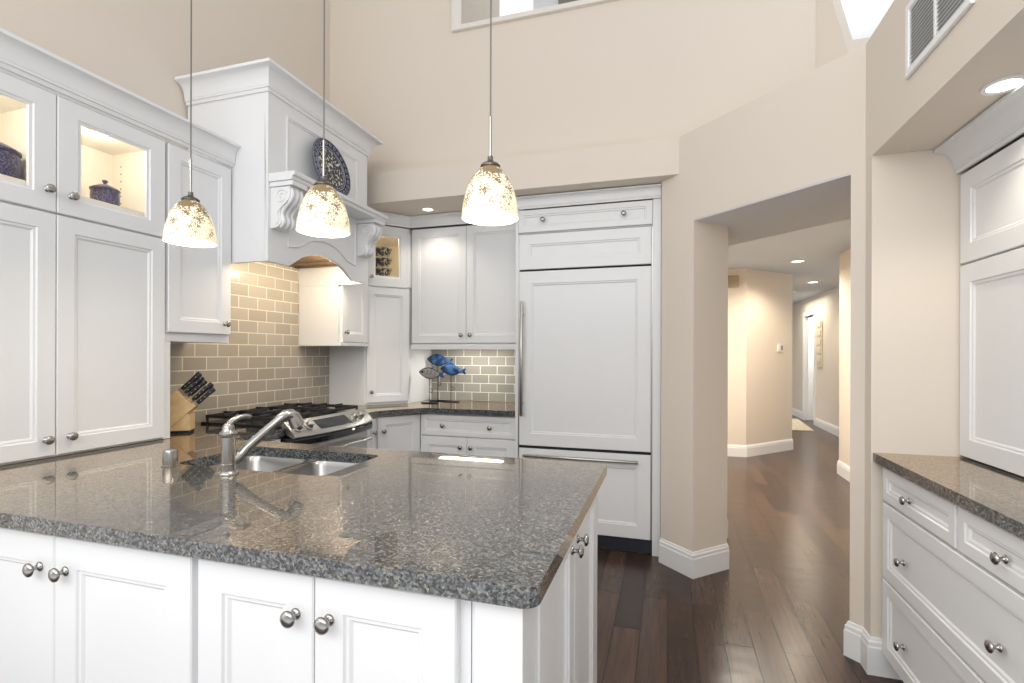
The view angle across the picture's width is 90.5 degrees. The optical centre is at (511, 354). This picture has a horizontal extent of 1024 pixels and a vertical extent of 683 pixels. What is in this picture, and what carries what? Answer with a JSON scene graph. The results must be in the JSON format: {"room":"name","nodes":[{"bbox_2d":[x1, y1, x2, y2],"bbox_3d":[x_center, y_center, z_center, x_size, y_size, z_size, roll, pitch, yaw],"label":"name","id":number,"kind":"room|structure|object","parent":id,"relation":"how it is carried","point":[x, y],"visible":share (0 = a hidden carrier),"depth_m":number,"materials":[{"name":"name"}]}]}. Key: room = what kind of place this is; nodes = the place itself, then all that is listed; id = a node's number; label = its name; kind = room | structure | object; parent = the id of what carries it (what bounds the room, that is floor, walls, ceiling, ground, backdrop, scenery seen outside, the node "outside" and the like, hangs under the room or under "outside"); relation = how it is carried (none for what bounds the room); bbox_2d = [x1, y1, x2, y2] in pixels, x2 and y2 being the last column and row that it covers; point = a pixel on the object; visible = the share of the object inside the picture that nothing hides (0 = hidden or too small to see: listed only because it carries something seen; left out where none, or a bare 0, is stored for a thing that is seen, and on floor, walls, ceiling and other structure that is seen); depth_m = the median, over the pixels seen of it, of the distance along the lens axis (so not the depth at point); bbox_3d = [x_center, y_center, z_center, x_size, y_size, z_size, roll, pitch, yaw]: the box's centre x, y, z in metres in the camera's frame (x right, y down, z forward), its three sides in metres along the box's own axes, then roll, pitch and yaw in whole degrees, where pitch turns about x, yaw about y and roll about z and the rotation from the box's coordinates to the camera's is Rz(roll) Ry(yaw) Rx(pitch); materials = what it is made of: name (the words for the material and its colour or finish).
{"room":"kitchen","nodes":[
{"label":"kitchen","id":0,"kind":"room"},
{"bbox_2d":[0,0,329,423],"bbox_3d":[-1.839,-0.942,2.921,0.120,4.500,3.900,0,0,17],"label":"wall","id":1,"kind":"structure","parent":0,"point":[141,47],"depth_m":2.71,"materials":[{"name":"beige paint"}]},
{"bbox_2d":[165,114,240,342],"bbox_3d":[-1.681,-0.589,2.576,0.378,1.050,0.373,0,0,17],"label":"upper cabinet","id":2,"kind":"object","parent":1,"relation":"attached to","point":[197,280],"visible":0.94,"depth_m":2.53,"materials":[{"name":"white wood"}]},
{"bbox_2d":[170,262,328,423],"bbox_3d":[-1.675,-0.124,3.240,0.008,1.034,1.582,0,0,17],"label":"tile backsplash","id":3,"kind":"structure","parent":1,"relation":"attached to","point":[263,363],"depth_m":3.31,"materials":[{"name":"beige tile"}]},
{"bbox_2d":[175,57,387,286],"bbox_3d":[-1.322,-0.993,3.141,0.714,1.005,1.068,0,0,17],"label":"range hood","id":4,"kind":"object","parent":1,"relation":"attached to","point":[276,119],"visible":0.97,"depth_m":2.74,"materials":[{"name":"white wood"}]},
{"bbox_2d":[269,170,387,222],"bbox_3d":[-1.060,-0.925,3.060,0.165,0.043,0.908,0,0,17],"label":"mantel shelf","id":5,"kind":"object","parent":4,"relation":"attached to","point":[357,212],"depth_m":3.03,"materials":[{"name":"white wood"}]},
{"bbox_2d":[312,138,350,195],"bbox_3d":[-1.082,-1.123,3.055,0.077,0.346,0.353,0,0,17],"label":"plate","id":6,"kind":"object","parent":4,"relation":"on","point":[336,170],"visible":0.78,"depth_m":3.08,"materials":[{"name":"blue ceramic"}]},
{"bbox_2d":[299,258,368,346],"bbox_3d":[-1.305,-0.526,3.772,0.378,0.928,0.348,0,0,17],"label":"upper cabinet","id":7,"kind":"object","parent":1,"relation":"attached to","point":[330,315],"visible":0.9,"depth_m":3.63,"materials":[{"name":"white wood"}]},
{"bbox_2d":[431,363,497,401],"bbox_3d":[0.176,0.105,4.277,2.940,2.420,0.120,0,0,17],"label":"wall","id":8,"kind":"structure","parent":0,"point":[431,363],"depth_m":4.49,"materials":[{"name":"beige paint"}]},
{"bbox_2d":[410,209,524,349],"bbox_3d":[-0.316,-0.571,4.125,0.964,1.064,0.458,0,0,17],"label":"upper cabinet","id":9,"kind":"object","parent":8,"relation":"attached to","point":[464,277],"visible":0.87,"depth_m":3.99,"materials":[{"name":"white wood"}]},
{"bbox_2d":[432,350,514,401],"bbox_3d":[-0.253,0.169,4.341,0.953,0.456,0.008,0,0,17],"label":"tile backsplash","id":10,"kind":"structure","parent":8,"relation":"attached to","point":[490,374],"depth_m":4.35,"materials":[{"name":"beige tile"}]},
{"bbox_2d":[470,0,499,21],"bbox_3d":[-0.303,-2.987,4.287,0.120,1.800,0.890,0,0,17],"label":"wall","id":11,"kind":"structure","parent":0,"point":[479,9],"depth_m":4.26,"materials":[{"name":"beige paint"}]},
{"bbox_2d":[367,137,678,209],"bbox_3d":[-0.211,-1.219,3.550,2.620,0.225,0.140,0,0,17],"label":"wall","id":12,"kind":"structure","parent":0,"point":[652,161],"depth_m":3.36,"materials":[{"name":"beige paint"}]},
{"bbox_2d":[533,0,557,9],"bbox_3d":[0.332,-2.985,4.766,0.250,1.800,0.100,0,0,17],"label":"wall","id":13,"kind":"structure","parent":0,"point":[537,4],"depth_m":4.73,"materials":[{"name":"white paint"}]},
{"bbox_2d":[558,0,577,3],"bbox_3d":[0.757,-2.984,4.583,0.669,1.800,0.100,0,0,17],"label":"wall","id":14,"kind":"structure","parent":0,"point":[559,1],"depth_m":4.62,"materials":[{"name":"brown paint"}]},
{"bbox_2d":[330,0,815,173],"bbox_3d":[0.202,-2.198,3.572,3.390,1.975,0.138,0,0,17],"label":"wall","id":15,"kind":"structure","parent":0,"point":[620,71],"depth_m":3.47,"materials":[{"name":"beige paint"}]},
{"bbox_2d":[451,0,617,32],"bbox_3d":[0.274,-2.685,3.461,1.480,0.700,0.031,0,0,17],"label":"window","id":16,"kind":"structure","parent":15,"relation":"in","point":[456,19],"depth_m":3.54,"materials":[{"name":"white wood"}]},
{"bbox_2d":[376,183,850,304],"bbox_3d":[2.811,-1.147,7.349,6.160,0.100,10.500,0,0,17],"label":"ceiling","id":17,"kind":"structure","parent":0,"point":[821,246],"depth_m":5.49,"materials":[{"name":"grey paint"}]},
{"bbox_2d":[421,207,434,211],"bbox_3d":[-0.640,-1.104,3.860,0.100,0.007,0.100,0,0,17],"label":"recessed light","id":18,"kind":"object","parent":17,"relation":"in","point":[427,209],"visible":1,"depth_m":3.86,"materials":[{"name":"white plastic"}]},
{"bbox_2d":[790,260,805,262],"bbox_3d":[3.404,-1.111,6.047,0.170,0.007,0.170,0,0,17],"label":"recessed light","id":19,"kind":"object","parent":17,"relation":"in","point":[793,261],"visible":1,"depth_m":6.06,"materials":[{"name":"white plastic"}]},
{"bbox_2d":[661,220,727,551],"bbox_3d":[1.129,0.261,3.146,0.395,2.114,0.322,0,0,17],"label":"wall","id":20,"kind":"structure","parent":0,"point":[694,254],"depth_m":3.08,"materials":[{"name":"beige paint"}]},
{"bbox_2d":[659,538,728,578],"bbox_3d":[1.134,1.242,3.170,0.313,0.152,0.278,0,0,-28],"label":"baseboard","id":21,"kind":"structure","parent":20,"relation":"attached to","point":[700,563],"depth_m":3.06,"materials":[{"name":"white wood"}]},
{"bbox_2d":[597,415,903,682],"bbox_3d":[2.563,1.347,5.958,7.000,0.050,13.500,0,0,17],"label":"floor","id":22,"kind":"structure","parent":0,"point":[779,612],"depth_m":2.78,"materials":[{"name":"brown wood"}]},
{"bbox_2d":[0,527,197,682],"bbox_3d":[-1.389,0.871,1.544,1.551,0.876,0.464,0,0,17],"label":"base cabinet","id":23,"kind":"object","parent":22,"relation":"on","point":[72,610],"visible":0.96,"depth_m":1.23,"materials":[{"name":"white wood"}]},
{"bbox_2d":[0,424,606,608],"bbox_3d":[-0.876,0.416,1.870,2.346,0.037,1.384,0,0,17],"label":"countertop","id":24,"kind":"structure","parent":23,"relation":"on","point":[494,530],"depth_m":1.30,"materials":[{"name":"stone"}]},
{"bbox_2d":[0,27,175,465],"bbox_3d":[-1.861,-0.361,1.992,0.378,1.507,0.912,0,0,17],"label":"cabinet","id":25,"kind":"object","parent":24,"relation":"on","point":[85,352],"visible":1,"depth_m":2.00,"materials":[{"name":"painted wood"},{"name":"glass"},{"name":"brushed nickel"}]},
{"bbox_2d":[0,142,21,178],"bbox_3d":[-1.928,-0.732,1.888,0.153,0.186,0.153,0,0,17],"label":"canister","id":26,"kind":"object","parent":25,"relation":"in","point":[10,162],"visible":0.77,"depth_m":1.88,"materials":[{"name":"blue ceramic"}]},
{"bbox_2d":[89,130,106,137],"bbox_3d":[-1.775,-0.947,2.177,0.060,0.010,0.060,0,0,17],"label":"puck light","id":27,"kind":"object","parent":25,"relation":"on","point":[96,134],"depth_m":2.17,"materials":[{"name":"white"}]},
{"bbox_2d":[89,180,120,205],"bbox_3d":[-1.798,-0.706,2.241,0.110,0.134,0.110,0,0,17],"label":"canister","id":28,"kind":"object","parent":25,"relation":"in","point":[103,192],"visible":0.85,"depth_m":2.20,"materials":[{"name":"blue ceramic"}]},
{"bbox_2d":[161,448,178,467],"bbox_3d":[-1.214,0.365,1.803,0.054,0.061,0.054,0,0,17],"label":"air gap cap","id":29,"kind":"object","parent":24,"relation":"on","point":[169,456],"visible":1,"depth_m":1.79,"materials":[{"name":"silver metal"}]},
{"bbox_2d":[170,390,198,433],"bbox_3d":[-1.700,0.287,2.568,0.184,0.213,0.100,0,0,-18],"label":"knife block","id":30,"kind":"object","parent":24,"relation":"on","point":[182,418],"visible":0.67,"depth_m":2.54,"materials":[{"name":"brown wood"}]},
{"bbox_2d":[179,372,201,391],"bbox_3d":[-1.640,0.139,2.588,0.106,0.104,0.022,0,0,-18],"label":"kitchen knife","id":31,"kind":"object","parent":30,"relation":"in","point":[197,375],"visible":1,"depth_m":2.58,"materials":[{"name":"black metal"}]},
{"bbox_2d":[182,378,201,394],"bbox_3d":[-1.624,0.162,2.572,0.090,0.088,0.015,0,0,-18],"label":"kitchen knife","id":32,"kind":"object","parent":30,"relation":"in","point":[198,380],"visible":1,"depth_m":2.57,"materials":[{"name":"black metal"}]},
{"bbox_2d":[185,377,204,394],"bbox_3d":[-1.634,0.160,2.612,0.094,0.092,0.015,0,0,-18],"label":"kitchen knife","id":33,"kind":"object","parent":30,"relation":"in","point":[202,378],"visible":0.34,"depth_m":2.61,"materials":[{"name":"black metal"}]},
{"bbox_2d":[185,381,204,397],"bbox_3d":[-1.610,0.179,2.576,0.087,0.085,0.015,0,0,-18],"label":"kitchen knife","id":34,"kind":"object","parent":30,"relation":"in","point":[202,383],"visible":1,"depth_m":2.57,"materials":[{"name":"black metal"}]},
{"bbox_2d":[189,380,207,397],"bbox_3d":[-1.621,0.177,2.617,0.091,0.090,0.015,0,0,-18],"label":"kitchen knife","id":35,"kind":"object","parent":30,"relation":"in","point":[205,381],"visible":0.35,"depth_m":2.62,"materials":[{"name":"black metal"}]},
{"bbox_2d":[189,386,208,401],"bbox_3d":[-1.592,0.200,2.580,0.086,0.085,0.017,0,0,-18],"label":"kitchen knife","id":36,"kind":"object","parent":30,"relation":"in","point":[204,388],"visible":1,"depth_m":2.58,"materials":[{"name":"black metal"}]},
{"bbox_2d":[193,382,213,401],"bbox_3d":[-1.597,0.194,2.618,0.102,0.101,0.021,0,0,-18],"label":"kitchen knife","id":37,"kind":"object","parent":30,"relation":"in","point":[210,385],"visible":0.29,"depth_m":2.62,"materials":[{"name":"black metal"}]},
{"bbox_2d":[194,387,215,405],"bbox_3d":[-1.575,0.215,2.603,0.097,0.096,0.021,0,0,-18],"label":"kitchen knife","id":38,"kind":"object","parent":30,"relation":"in","point":[210,391],"visible":1,"depth_m":2.60,"materials":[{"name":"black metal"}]},
{"bbox_2d":[217,409,304,475],"bbox_3d":[-0.860,0.296,1.756,0.282,0.202,0.062,0,0,-43],"label":"faucet","id":39,"kind":"object","parent":24,"relation":"on","point":[230,458],"visible":1,"depth_m":1.70,"materials":[{"name":"silver metal"}]},
{"bbox_2d":[207,455,358,475],"bbox_3d":[-0.872,0.532,1.924,0.639,0.194,0.373,0,0,17],"label":"sink","id":40,"kind":"object","parent":24,"relation":"in","point":[299,466],"visible":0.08,"depth_m":2.07,"materials":[{"name":"silver metal"}]},
{"bbox_2d":[207,455,309,471],"bbox_3d":[-1.024,0.531,1.970,0.321,0.194,0.373,0,0,17],"label":"basin","id":41,"kind":"object","parent":40,"relation":"in","point":[258,462],"depth_m":2.14,"materials":[{"name":"silver metal"}]},
{"bbox_2d":[276,460,358,475],"bbox_3d":[-0.714,0.532,1.875,0.310,0.194,0.373,0,0,17],"label":"basin","id":42,"kind":"object","parent":40,"relation":"in","point":[322,467],"depth_m":2.04,"materials":[{"name":"silver metal"}]},
{"bbox_2d":[201,402,372,461],"bbox_3d":[-1.325,0.811,3.134,0.688,0.957,0.756,0,0,17],"label":"range","id":43,"kind":"object","parent":22,"relation":"on","point":[323,425],"visible":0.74,"depth_m":3.01,"materials":[{"name":"silver metal"}]},
{"bbox_2d":[201,411,344,428],"bbox_3d":[-1.387,0.394,3.154,0.555,0.020,0.756,0,0,17],"label":"cooktop","id":44,"kind":"object","parent":43,"relation":"in","point":[241,423],"depth_m":2.86,"materials":[{"name":"black metal"}]},
{"bbox_2d":[198,558,471,682],"bbox_3d":[-0.336,0.875,1.220,0.650,0.876,0.464,0,0,17],"label":"base cabinet","id":45,"kind":"object","parent":22,"relation":"on","point":[256,625],"visible":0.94,"depth_m":1.02,"materials":[{"name":"white wood"}]},
{"bbox_2d":[367,413,420,450],"bbox_3d":[-1.042,0.872,4.020,0.766,0.876,1.086,0,0,17],"label":"base cabinet","id":46,"kind":"object","parent":22,"relation":"on","point":[402,431],"visible":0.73,"depth_m":3.70,"materials":[{"name":"white wood"}]},
{"bbox_2d":[327,399,514,416],"bbox_3d":[-0.681,0.416,3.908,1.519,0.037,1.090,0,0,17],"label":"countertop","id":47,"kind":"structure","parent":46,"relation":"on","point":[462,407],"depth_m":3.77,"materials":[{"name":"stone"}]},
{"bbox_2d":[329,211,431,405],"bbox_3d":[-1.071,-0.355,4.214,0.586,1.500,0.732,0,0,17],"label":"cabinet","id":48,"kind":"object","parent":47,"relation":"on","point":[386,371],"visible":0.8,"depth_m":4.01,"materials":[{"name":"painted wood"},{"name":"glass"},{"name":"brushed nickel"}]},
{"bbox_2d":[376,266,391,275],"bbox_3d":[-1.055,-0.656,4.092,0.173,0.081,0.173,0,0,17],"label":"bowl","id":49,"kind":"object","parent":48,"relation":"on","point":[380,270],"visible":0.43,"depth_m":4.03,"materials":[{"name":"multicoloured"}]},
{"bbox_2d":[376,256,391,266],"bbox_3d":[-1.055,-0.739,4.092,0.173,0.081,0.173,0,0,17],"label":"bowl","id":50,"kind":"object","parent":49,"relation":"on","point":[384,261],"visible":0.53,"depth_m":4.03,"materials":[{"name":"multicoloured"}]},
{"bbox_2d":[376,245,391,256],"bbox_3d":[-1.055,-0.821,4.092,0.173,0.081,0.173,0,0,17],"label":"bowl","id":51,"kind":"object","parent":50,"relation":"on","point":[380,250],"visible":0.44,"depth_m":4.03,"materials":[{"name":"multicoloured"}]},
{"bbox_2d":[419,354,465,403],"bbox_3d":[-0.580,0.196,4.218,0.383,0.403,0.258,0,0,17],"label":"fish sculpture","id":52,"kind":"object","parent":47,"relation":"on","point":[451,369],"visible":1,"depth_m":4.24,"materials":[{"name":"blue glass"}]},
{"bbox_2d":[421,413,514,457],"bbox_3d":[-0.253,0.875,4.010,0.758,0.876,0.638,0,0,17],"label":"base cabinet","id":53,"kind":"object","parent":22,"relation":"on","point":[484,435],"visible":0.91,"depth_m":3.73,"materials":[{"name":"white wood"}]},
{"bbox_2d":[472,493,597,682],"bbox_3d":[-0.085,0.875,1.456,0.587,0.876,0.998,0,0,17],"label":"base cabinet","id":54,"kind":"object","parent":22,"relation":"on","point":[555,640],"visible":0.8,"depth_m":1.19,"materials":[{"name":"white wood"}]},
{"bbox_2d":[518,226,652,553],"bbox_3d":[0.562,0.234,3.720,0.915,2.156,0.678,0,0,17],"label":"refrigerator","id":55,"kind":"object","parent":22,"relation":"on","point":[585,316],"visible":0.82,"depth_m":3.43,"materials":[{"name":"white painted wood"},{"name":"metal"}]},
{"bbox_2d":[515,184,661,556],"bbox_3d":[0.581,0.109,3.727,0.991,2.414,0.690,0,0,17],"label":"refrigerator surround","id":56,"kind":"object","parent":22,"relation":"on","point":[644,213],"visible":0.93,"depth_m":3.39,"materials":[{"name":"white wood"}]},
{"bbox_2d":[792,419,813,430],"bbox_3d":[5.221,1.324,9.717,0.829,0.011,1.750,0,0,17],"label":"rug","id":57,"kind":"object","parent":22,"relation":"on","point":[797,425],"visible":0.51,"depth_m":9.30,"materials":[{"name":"beige fabric"}]},
{"bbox_2d":[882,467,1023,682],"bbox_3d":[1.631,0.881,1.461,0.654,0.876,1.094,0,0,17],"label":"base cabinet","id":58,"kind":"object","parent":22,"relation":"on","point":[953,583],"visible":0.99,"depth_m":1.60,"materials":[{"name":"white wood"}]},
{"bbox_2d":[873,452,1023,539],"bbox_3d":[1.480,0.423,0.954,0.649,0.037,2.195,0,0,17],"label":"countertop","id":59,"kind":"structure","parent":58,"relation":"on","point":[995,495],"depth_m":1.61,"materials":[{"name":"stone"}]},
{"bbox_2d":[933,82,1023,476],"bbox_3d":[1.660,-0.209,1.186,0.443,1.220,1.644,0,0,17],"label":"cabinet","id":60,"kind":"object","parent":59,"relation":"on","point":[992,191],"visible":1,"depth_m":1.80,"materials":[{"name":"white wood"}]},
{"bbox_2d":[728,268,792,444],"bbox_3d":[3.045,0.104,7.135,2.957,2.440,1.053,0,0,-23],"label":"wall","id":61,"kind":"structure","parent":0,"point":[760,308],"depth_m":6.69,"materials":[{"name":"beige paint"}]},
{"bbox_2d":[728,275,738,287],"bbox_3d":[2.828,-0.944,6.577,0.208,0.155,0.010,0,0,17],"label":"air vent","id":62,"kind":"object","parent":61,"relation":"in","point":[732,280],"visible":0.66,"depth_m":6.56,"materials":[{"name":"beige"}]},
{"bbox_2d":[727,439,792,456],"bbox_3d":[3.194,1.248,7.091,2.714,0.152,0.847,0,0,-26],"label":"baseboard","id":63,"kind":"structure","parent":61,"relation":"attached to","point":[751,450],"depth_m":6.68,"materials":[{"name":"white"}]},
{"bbox_2d":[777,344,782,351],"bbox_3d":[3.655,-0.089,6.913,0.117,0.100,0.026,0,0,-31],"label":"thermostat","id":64,"kind":"object","parent":61,"relation":"attached to","point":[779,346],"visible":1,"depth_m":6.89,"materials":[{"name":"white plastic"}]},
{"bbox_2d":[792,287,838,426],"bbox_3d":[5.694,0.112,9.285,0.120,2.440,5.100,0,0,17],"label":"wall","id":65,"kind":"structure","parent":0,"point":[826,303],"depth_m":9.01,"materials":[{"name":"beige paint"}]},
{"bbox_2d":[792,408,801,418],"bbox_3d":[6.139,1.258,10.973,0.016,0.152,1.170,0,0,17],"label":"baseboard","id":66,"kind":"structure","parent":65,"relation":"attached to","point":[795,412],"depth_m":10.83,"materials":[{"name":"white wood"}]},
{"bbox_2d":[802,309,815,424],"bbox_3d":[6.114,0.237,9.867,0.620,2.194,0.940,0,0,17],"label":"door","id":67,"kind":"structure","parent":65,"relation":"in","point":[808,324],"depth_m":10.23,"materials":[{"name":"white wood"}]},
{"bbox_2d":[817,321,822,366],"bbox_3d":[5.601,-0.193,9.241,0.033,0.830,0.300,0,0,17],"label":"wall art","id":68,"kind":"object","parent":65,"relation":"attached to","point":[819,323],"visible":1,"depth_m":9.17,"materials":[{"name":"beige"}]},
{"bbox_2d":[815,418,838,436],"bbox_3d":[5.295,1.255,8.230,0.016,0.152,2.650,0,0,17],"label":"baseboard","id":69,"kind":"structure","parent":65,"relation":"attached to","point":[826,426],"depth_m":8.76,"materials":[{"name":"white"}]},
{"bbox_2d":[816,0,854,68],"bbox_3d":[1.879,-2.203,2.972,0.100,1.955,0.345,0,0,-28],"label":"wall","id":70,"kind":"structure","parent":0,"point":[834,40],"depth_m":2.94,"materials":[{"name":"beige paint"}]},
{"bbox_2d":[662,0,1023,228],"bbox_3d":[1.301,-1.061,1.632,2.401,0.531,3.622,0,0,-28],"label":"wall","id":71,"kind":"structure","parent":0,"point":[795,135],"depth_m":2.26,"materials":[{"name":"beige paint"}]},
{"bbox_2d":[694,173,850,245],"bbox_3d":[1.524,-0.792,2.964,0.761,0.006,1.275,0,0,-28],"label":"soffit","id":72,"kind":"structure","parent":71,"relation":"in","point":[828,201],"depth_m":2.83,"materials":[{"name":"white paint"}]},
{"bbox_2d":[905,0,974,79],"bbox_3d":[1.328,-1.094,1.589,0.012,0.255,0.407,0,0,17],"label":"air vent","id":73,"kind":"object","parent":71,"relation":"in","point":[927,22],"visible":1,"depth_m":1.65,"materials":[{"name":"white metal"}]},
{"bbox_2d":[979,74,1023,95],"bbox_3d":[1.498,-0.819,1.544,0.112,0.007,0.112,0,0,17],"label":"recessed light","id":74,"kind":"object","parent":71,"relation":"in","point":[1009,83],"visible":1,"depth_m":1.54,"materials":[{"name":"white plastic"}]},
{"bbox_2d":[839,248,850,465],"bbox_3d":[3.313,0.105,4.157,0.682,2.440,4.644,0,0,25],"label":"wall","id":75,"kind":"structure","parent":0,"point":[845,257],"depth_m":5.47,"materials":[{"name":"beige paint"}]},
{"bbox_2d":[837,460,849,481],"bbox_3d":[3.131,1.248,3.856,0.116,0.152,3.815,0,0,17],"label":"baseboard","id":76,"kind":"structure","parent":75,"relation":"attached to","point":[843,470],"depth_m":5.45,"materials":[{"name":"white"}]},
{"bbox_2d":[853,37,869,48],"bbox_3d":[3.804,-1.904,4.010,3.100,1.460,0.100,0,0,17],"label":"wall","id":77,"kind":"structure","parent":0,"point":[858,43],"depth_m":4.23,"materials":[{"name":"beige paint"}]},
{"bbox_2d":[849,36,1013,637],"bbox_3d":[1.832,-0.003,2.173,0.698,2.645,0.340,0,0,17],"label":"wall","id":78,"kind":"structure","parent":0,"point":[905,309],"depth_m":2.08,"materials":[{"name":"beige paint"}]},
{"bbox_2d":[843,621,901,679],"bbox_3d":[1.584,1.243,2.251,0.209,0.152,0.394,0,0,27],"label":"baseboard","id":79,"kind":"structure","parent":78,"relation":"attached to","point":[858,645],"depth_m":2.10,"materials":[{"name":"white wood"}]},
{"bbox_3d":[-0.251,-3.237,2.090,3.630,0.100,3.240,0,0,17],"label":"ceiling","id":80,"kind":"structure","parent":0,"visible":0},
{"bbox_2d":[162,0,216,247],"bbox_3d":[-1.117,-1.789,1.769,0.162,2.800,0.162,0,0,17],"label":"pendant lamp","id":81,"kind":"object","parent":80,"relation":"hanging from","point":[188,223],"visible":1,"depth_m":1.74,"materials":[{"name":"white glass"}]},
{"bbox_2d":[296,0,349,237],"bbox_3d":[-0.593,-1.788,1.607,0.162,2.800,0.162,0,0,17],"label":"pendant lamp","id":82,"kind":"object","parent":80,"relation":"hanging from","point":[322,212],"visible":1,"depth_m":1.57,"materials":[{"name":"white glass"}]},
{"bbox_2d":[462,0,518,225],"bbox_3d":[-0.058,-1.786,1.442,0.162,2.800,0.162,0,0,17],"label":"pendant lamp","id":83,"kind":"object","parent":80,"relation":"hanging from","point":[489,199],"visible":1,"depth_m":1.40,"materials":[{"name":"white glass"}]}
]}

